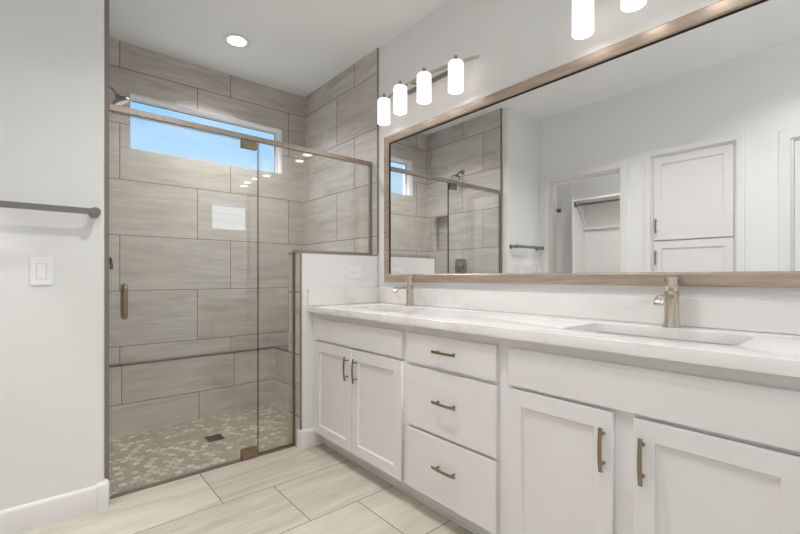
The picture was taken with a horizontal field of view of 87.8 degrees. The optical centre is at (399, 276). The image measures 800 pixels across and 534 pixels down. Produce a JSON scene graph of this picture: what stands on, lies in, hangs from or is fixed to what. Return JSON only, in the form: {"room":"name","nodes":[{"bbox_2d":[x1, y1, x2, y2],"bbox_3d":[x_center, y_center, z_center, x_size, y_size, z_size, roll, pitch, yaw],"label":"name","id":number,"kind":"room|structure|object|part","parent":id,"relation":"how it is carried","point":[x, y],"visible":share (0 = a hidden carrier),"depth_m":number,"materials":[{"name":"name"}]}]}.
{"room":"bathroom","nodes":[
{"label":"bathroom","id":0,"kind":"room"},
{"bbox_2d":[0,0,376,510],"bbox_3d":[-1.077,-0.283,2.314,2.290,2.740,0.175,0,0,-41],"label":"wall","id":1,"kind":"structure","parent":0,"point":[52,51],"depth_m":1.84,"materials":[{"name":"white paint"}]},
{"bbox_2d":[30,258,51,284],"bbox_3d":[-1.558,-0.021,1.806,0.075,0.118,0.008,0,0,-41],"label":"light switch","id":2,"kind":"object","parent":1,"relation":"attached to","point":[40,268],"visible":1,"depth_m":1.80,"materials":[{"name":"white plastic"}]},
{"bbox_2d":[0,200,100,217],"bbox_3d":[-1.570,-0.291,1.748,0.509,0.044,0.081,0,0,-41],"label":"towel bar","id":3,"kind":"object","parent":1,"relation":"attached to","point":[94,212],"visible":1,"depth_m":1.78,"materials":[{"name":"grey metal"}]},
{"bbox_3d":[-1.393,-0.291,1.900,0.044,0.044,0.081,0,0,-41],"label":"post","id":4,"kind":"part","parent":3,"relation":"part of","materials":[{"name":"grey metal"}]},
{"bbox_2d":[0,478,104,533],"bbox_3d":[-1.610,1.030,1.799,0.569,0.115,0.076,0,0,-41],"label":"baseboard","id":5,"kind":"structure","parent":1,"relation":"attached to","point":[20,519],"depth_m":1.81,"materials":[{"name":"white wood"}]},
{"bbox_2d":[97,479,109,510],"bbox_3d":[-1.396,1.026,1.958,0.050,0.123,0.050,0,0,-41],"label":"baseboard","id":6,"kind":"structure","parent":1,"relation":"attached to","point":[103,488],"depth_m":1.94,"materials":[{"name":"white wood"}]},
{"bbox_2d":[104,0,108,479],"bbox_3d":[-1.426,-0.283,2.019,0.025,2.740,0.006,0,0,-41],"label":"trim","id":7,"kind":"structure","parent":1,"relation":"attached to","point":[106,2],"depth_m":2.02,"materials":[{"name":"grey metal"}]},
{"bbox_2d":[288,253,299,446],"bbox_3d":[-0.451,0.475,2.876,0.609,1.240,0.161,0,0,-41],"label":"tile","id":8,"kind":"structure","parent":1,"relation":"attached to","point":[297,256],"depth_m":2.66,"materials":[{"name":"grey tile"}]},
{"bbox_2d":[300,253,301,429],"bbox_3d":[-0.624,0.414,2.617,0.013,1.117,0.006,0,0,-41],"label":"trim","id":9,"kind":"structure","parent":1,"relation":"attached to","point":[300,253],"depth_m":2.61,"materials":[{"name":"beige metal"}]},
{"bbox_2d":[288,251,376,255],"bbox_3d":[-0.450,-0.151,2.873,0.611,0.012,0.171,0,0,-41],"label":"trim","id":10,"kind":"structure","parent":1,"relation":"on","point":[298,251],"depth_m":2.77,"materials":[{"name":"beige metal"}]},
{"bbox_2d":[347,267,361,277],"bbox_3d":[-0.314,-0.025,2.873,0.116,0.075,0.008,0,0,-41],"label":"power outlet","id":11,"kind":"object","parent":1,"relation":"attached to","point":[352,272],"visible":1,"depth_m":2.87,"materials":[{"name":"white plastic"}]},
{"bbox_2d":[350,270,358,274],"bbox_3d":[-0.314,-0.025,2.873,0.067,0.034,0.005,0,0,-41],"label":"receptacle","id":12,"kind":"object","parent":11,"relation":"attached to","point":[352,272],"depth_m":2.87,"materials":[{"name":"white plastic"}]},
{"bbox_2d":[377,47,378,254],"bbox_3d":[-0.161,-0.905,3.010,0.013,1.496,0.008,0,0,-41],"label":"trim","id":13,"kind":"structure","parent":1,"relation":"attached to","point":[377,47],"depth_m":3.00,"materials":[{"name":"beige metal"}]},
{"bbox_2d":[110,446,293,498],"bbox_3d":[-1.049,1.086,2.352,0.979,0.003,0.022,0,0,-41],"label":"trim","id":14,"kind":"structure","parent":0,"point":[292,446],"depth_m":2.25,"materials":[{"name":"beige metal"}]},
{"bbox_2d":[109,104,371,455],"bbox_3d":[-0.820,0.123,2.551,1.588,1.928,0.026,0,0,-41],"label":"shower enclosure","id":15,"kind":"object","parent":14,"relation":"on","point":[112,108],"visible":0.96,"depth_m":2.59,"materials":[{"name":"beige metal"}]},
{"bbox_2d":[111,112,257,497],"bbox_3d":[-1.139,0.137,2.277,0.731,1.892,0.119,0,0,-41],"label":"shower door","id":16,"kind":"structure","parent":15,"relation":"attached to","point":[249,452],"depth_m":2.39,"materials":[{"name":"clear glass"}]},
{"bbox_3d":[-1.396,0.126,2.099,0.028,0.181,0.054,0,0,-41],"label":"pull handle","id":17,"kind":"part","parent":16,"relation":"part of","materials":[{"name":"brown metal"}]},
{"bbox_3d":[-1.354,0.126,2.050,0.028,0.181,0.054,0,0,-41],"label":"pull handle","id":18,"kind":"part","parent":16,"relation":"part of","materials":[{"name":"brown metal"}]},
{"bbox_3d":[-0.820,-0.826,2.551,1.588,0.030,0.026,0,0,-41],"label":"header rail","id":19,"kind":"part","parent":15,"relation":"part of","materials":[{"name":"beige metal"}]},
{"bbox_3d":[-0.541,0.131,2.789,0.831,1.885,0.010,0,0,-41],"label":"fixed panel","id":20,"kind":"part","parent":15,"relation":"part of","materials":[{"name":"clear glass"}]},
{"bbox_2d":[109,38,303,363],"bbox_3d":[-1.549,-0.238,3.387,1.870,2.830,0.165,0,0,-41],"label":"wall","id":21,"kind":"structure","parent":0,"point":[183,231],"depth_m":3.23,"materials":[{"name":"beige tile"}]},
{"bbox_2d":[130,93,281,173],"bbox_3d":[-1.538,-1.107,3.393,1.144,0.394,0.161,0,0,-41],"label":"window","id":22,"kind":"structure","parent":21,"relation":"in","point":[277,133],"depth_m":3.39,"materials":[{"name":"white plastic"}]},
{"bbox_2d":[22,404,473,533],"bbox_3d":[0.074,1.132,1.018,5.750,0.090,5.870,0,0,-41],"label":"floor","id":23,"kind":"structure","parent":0,"point":[317,489],"depth_m":2.10,"materials":[{"name":"beige tile"}]},
{"bbox_2d":[109,344,287,437],"bbox_3d":[-1.181,0.851,2.974,1.590,0.488,0.939,0,0,-41],"label":"shower bench","id":24,"kind":"object","parent":23,"relation":"on","point":[144,395],"visible":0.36,"depth_m":3.15,"materials":[{"name":"beige tile"}]},
{"bbox_3d":[-1.276,0.612,2.840,1.271,0.009,0.858,0,0,-41],"label":"edge trim","id":25,"kind":"part","parent":24,"relation":"part of","materials":[{"name":"metal"}]},
{"bbox_2d":[204,434,224,441],"bbox_3d":[-1.256,1.093,2.816,0.104,0.004,0.104,0,0,-41],"label":"shower drain","id":26,"kind":"object","parent":23,"relation":"on","point":[215,437],"visible":1,"depth_m":2.81,"materials":[{"name":"metal"}]},
{"bbox_2d":[313,313,418,499],"bbox_3d":[-0.081,0.657,2.478,0.581,0.861,0.907,0,0,-41],"label":"base cabinet","id":27,"kind":"object","parent":23,"relation":"on","point":[360,365],"visible":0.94,"depth_m":2.23,"materials":[{"name":"white wood"}]},
{"bbox_3d":[-0.396,0.692,2.465,0.020,0.574,0.411,0,0,-41],"label":"door","id":28,"kind":"part","parent":27,"relation":"part of","materials":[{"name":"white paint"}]},
{"bbox_3d":[-0.303,0.514,2.317,0.034,0.133,0.012,0,0,-41],"label":"handle","id":29,"kind":"part","parent":27,"relation":"part of","materials":[{"name":"brown metal"}]},
{"bbox_3d":[-0.248,0.514,2.253,0.034,0.133,0.012,0,0,-41],"label":"handle","id":30,"kind":"part","parent":27,"relation":"part of","materials":[{"name":"brown metal"}]},
{"bbox_3d":[-0.255,0.327,2.300,0.020,0.130,0.825,0,0,-41],"label":"false drawer","id":31,"kind":"part","parent":27,"relation":"part of","materials":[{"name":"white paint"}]},
{"bbox_3d":[-0.123,0.692,2.147,0.020,0.574,0.420,0,0,-41],"label":"door","id":32,"kind":"part","parent":27,"relation":"part of","materials":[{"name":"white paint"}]},
{"bbox_2d":[307,302,799,377],"bbox_3d":[0.394,0.206,1.931,0.575,0.038,2.359,0,0,-41],"label":"countertop","id":33,"kind":"structure","parent":27,"relation":"on","point":[761,352],"depth_m":1.42,"materials":[{"name":"white stone"}]},
{"bbox_2d":[307,288,377,305],"bbox_3d":[-0.373,0.134,2.813,0.552,0.106,0.020,0,0,-41],"label":"side splash","id":34,"kind":"object","parent":33,"relation":"on","point":[334,296],"visible":1,"depth_m":2.79,"materials":[{"name":"white stone"}]},
{"bbox_2d":[392,276,416,305],"bbox_3d":[0.030,0.093,2.604,0.191,0.188,0.062,0,0,-41],"label":"faucet","id":35,"kind":"object","parent":33,"relation":"on","point":[409,287],"visible":0.99,"depth_m":2.61,"materials":[{"name":"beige metal"}]},
{"bbox_3d":[0.004,0.084,2.583,0.124,0.039,0.037,0,0,-41],"label":"spout","id":36,"kind":"part","parent":35,"relation":"part of","materials":[{"name":"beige metal"}]},
{"bbox_2d":[598,332,734,345],"bbox_3d":[0.850,0.289,1.403,0.360,0.126,0.550,0,0,-41],"label":"sink","id":37,"kind":"object","parent":33,"relation":"in","point":[598,332],"visible":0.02,"depth_m":1.51,"materials":[{"name":"white ceramic"}]},
{"bbox_2d":[653,276,681,327],"bbox_3d":[0.970,0.093,1.507,0.191,0.188,0.062,0,0,-41],"label":"faucet","id":38,"kind":"object","parent":33,"relation":"on","point":[669,299],"visible":1,"depth_m":1.51,"materials":[{"name":"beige metal"}]},
{"bbox_3d":[0.945,0.084,1.486,0.124,0.039,0.037,0,0,-41],"label":"spout","id":39,"kind":"part","parent":38,"relation":"part of","materials":[{"name":"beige metal"}]},
{"bbox_2d":[407,325,503,533],"bbox_3d":[0.394,0.657,1.925,0.581,0.861,0.550,0,0,-41],"label":"base cabinet","id":40,"kind":"object","parent":23,"relation":"on","point":[455,380],"visible":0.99,"depth_m":1.72,"materials":[{"name":"white wood"}]},
{"bbox_3d":[0.184,0.821,1.748,0.034,0.012,0.133,0,0,-41],"label":"handle","id":41,"kind":"part","parent":40,"relation":"part of","materials":[{"name":"brown metal"}]},
{"bbox_3d":[0.184,0.541,1.748,0.034,0.012,0.133,0,0,-41],"label":"handle","id":42,"kind":"part","parent":40,"relation":"part of","materials":[{"name":"brown metal"}]},
{"bbox_3d":[0.184,0.324,1.748,0.034,0.012,0.133,0,0,-41],"label":"handle","id":43,"kind":"part","parent":40,"relation":"part of","materials":[{"name":"brown metal"}]},
{"bbox_3d":[0.204,0.839,1.765,0.020,0.276,0.505,0,0,-41],"label":"drawer","id":44,"kind":"part","parent":40,"relation":"part of","materials":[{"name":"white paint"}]},
{"bbox_3d":[0.204,0.551,1.765,0.020,0.273,0.505,0,0,-41],"label":"drawer","id":45,"kind":"part","parent":40,"relation":"part of","materials":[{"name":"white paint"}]},
{"bbox_3d":[0.204,0.329,1.765,0.020,0.136,0.505,0,0,-41],"label":"drawer","id":46,"kind":"part","parent":40,"relation":"part of","materials":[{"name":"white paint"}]},
{"bbox_2d":[504,338,799,533],"bbox_3d":[0.852,0.657,1.389,0.581,0.861,0.860,0,0,-41],"label":"base cabinet","id":47,"kind":"object","parent":23,"relation":"on","point":[596,442],"visible":0.98,"depth_m":1.19,"materials":[{"name":"white wood"}]},
{"bbox_3d":[0.524,0.694,1.393,0.020,0.570,0.369,0,0,-41],"label":"door","id":48,"kind":"part","parent":47,"relation":"part of","materials":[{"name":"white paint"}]},
{"bbox_3d":[0.607,0.521,1.254,0.034,0.133,0.012,0,0,-41],"label":"handle","id":49,"kind":"part","parent":47,"relation":"part of","materials":[{"name":"brown metal"}]},
{"bbox_3d":[0.679,0.521,1.171,0.034,0.133,0.012,0,0,-41],"label":"handle","id":50,"kind":"part","parent":47,"relation":"part of","materials":[{"name":"brown metal"}]},
{"bbox_3d":[0.664,0.329,1.228,0.020,0.136,0.801,0,0,-41],"label":"false drawer","id":51,"kind":"part","parent":47,"relation":"part of","materials":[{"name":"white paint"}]},
{"bbox_3d":[0.803,0.694,1.067,0.020,0.570,0.374,0,0,-41],"label":"door","id":52,"kind":"part","parent":47,"relation":"part of","materials":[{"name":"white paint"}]},
{"bbox_2d":[109,0,448,97],"bbox_3d":[0.074,-1.703,1.018,5.750,0.100,5.870,0,0,-41],"label":"ceiling","id":53,"kind":"structure","parent":0,"point":[296,47],"depth_m":2.80,"materials":[{"name":"white paint"}]},
{"bbox_2d":[223,34,249,47],"bbox_3d":[-1.145,-1.649,2.920,0.176,0.008,0.176,0,0,-41],"label":"recessed light","id":54,"kind":"object","parent":53,"relation":"in","point":[234,40],"visible":1,"depth_m":2.91,"materials":[{"name":"white plastic"}]},
{"bbox_2d":[304,0,799,301],"bbox_3d":[0.304,-0.238,2.563,0.130,2.830,3.497,0,0,-41],"label":"wall","id":55,"kind":"structure","parent":0,"point":[515,41],"depth_m":2.56,"materials":[{"name":"white paint"}]},
{"bbox_2d":[377,54,478,125],"bbox_3d":[0.134,-1.125,2.528,0.193,0.204,0.794,0,0,-41],"label":"vanity light","id":56,"kind":"object","parent":55,"relation":"attached to","point":[455,72],"visible":1,"depth_m":2.42,"materials":[{"name":"white glass"}]},
{"bbox_3d":[-0.108,-1.106,2.787,0.087,0.162,0.087,0,0,-41],"label":"lamp shade","id":57,"kind":"part","parent":56,"relation":"part of","materials":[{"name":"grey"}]},
{"bbox_3d":[0.002,-1.106,2.600,0.087,0.162,0.087,0,0,-41],"label":"lamp shade","id":58,"kind":"part","parent":56,"relation":"part of","materials":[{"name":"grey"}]},
{"bbox_3d":[0.141,-1.106,2.438,0.087,0.162,0.087,0,0,-41],"label":"lamp shade","id":59,"kind":"part","parent":56,"relation":"part of","materials":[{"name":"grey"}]},
{"bbox_3d":[0.178,-1.216,2.611,0.018,0.022,0.400,0,0,-41],"label":"plate","id":60,"kind":"part","parent":56,"relation":"part of","materials":[{"name":"grey metal"}]},
{"bbox_3d":[0.309,-1.106,2.301,0.087,0.162,0.087,0,0,-41],"label":"lamp shade","id":61,"kind":"part","parent":56,"relation":"part of","materials":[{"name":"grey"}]},
{"bbox_2d":[572,0,593,39],"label":"vanity light","id":62,"kind":"object","parent":55,"relation":"attached to","point":[582,19],"depth_m":1.73,"materials":[{"name":"white glass"}]},
{"bbox_3d":[0.773,-1.106,1.759,0.087,0.162,0.087,0,0,-41],"label":"lamp shade","id":63,"kind":"part","parent":62,"relation":"part of","materials":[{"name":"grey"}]},
{"bbox_2d":[378,288,799,334],"bbox_3d":[0.605,0.134,2.112,0.020,0.106,2.359,0,0,-41],"label":"backsplash","id":64,"kind":"structure","parent":55,"relation":"attached to","point":[782,317],"depth_m":1.73,"materials":[{"name":"white stone"}]},
{"bbox_2d":[384,0,799,287],"bbox_3d":[0.627,-0.469,2.078,0.029,1.012,2.249,0,0,-41],"label":"wall mirror","id":65,"kind":"object","parent":55,"relation":"attached to","point":[671,148],"visible":1,"depth_m":1.71,"materials":[{"name":"beige mirror"}]},
{"bbox_2d":[621,0,646,11],"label":"vanity light","id":66,"kind":"object","parent":55,"relation":"attached to","point":[626,5],"depth_m":1.57,"materials":[{"name":"white glass"}]},
{"bbox_3d":[0.883,-1.106,1.572,0.087,0.162,0.087,0,0,-41],"label":"lamp shade","id":67,"kind":"part","parent":66,"relation":"part of","materials":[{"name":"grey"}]},
{"bbox_3d":[-1.812,-0.238,2.373,0.150,2.830,1.033,0,0,-41],"label":"wall","id":68,"kind":"structure","parent":0,"visible":0},
{"bbox_2d":[109,257,112,268],"bbox_3d":[-1.722,-0.108,2.436,0.068,0.160,0.155,0,0,-41],"label":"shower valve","id":69,"kind":"object","parent":68,"relation":"attached to","point":[110,258],"visible":0.09,"depth_m":2.44,"materials":[{"name":"grey metal"}]},
{"bbox_2d":[109,85,129,105],"bbox_3d":[-1.674,-1.076,2.444,0.152,0.138,0.100,0,0,-41],"label":"shower head","id":70,"kind":"object","parent":68,"relation":"attached to","point":[119,100],"visible":0.66,"depth_m":2.44},
{"bbox_3d":[-1.694,-1.099,2.426,0.080,0.054,0.017,0,0,-41],"label":"arm","id":71,"kind":"part","parent":70,"relation":"part of","materials":[{"name":"grey metal"}]}
]}

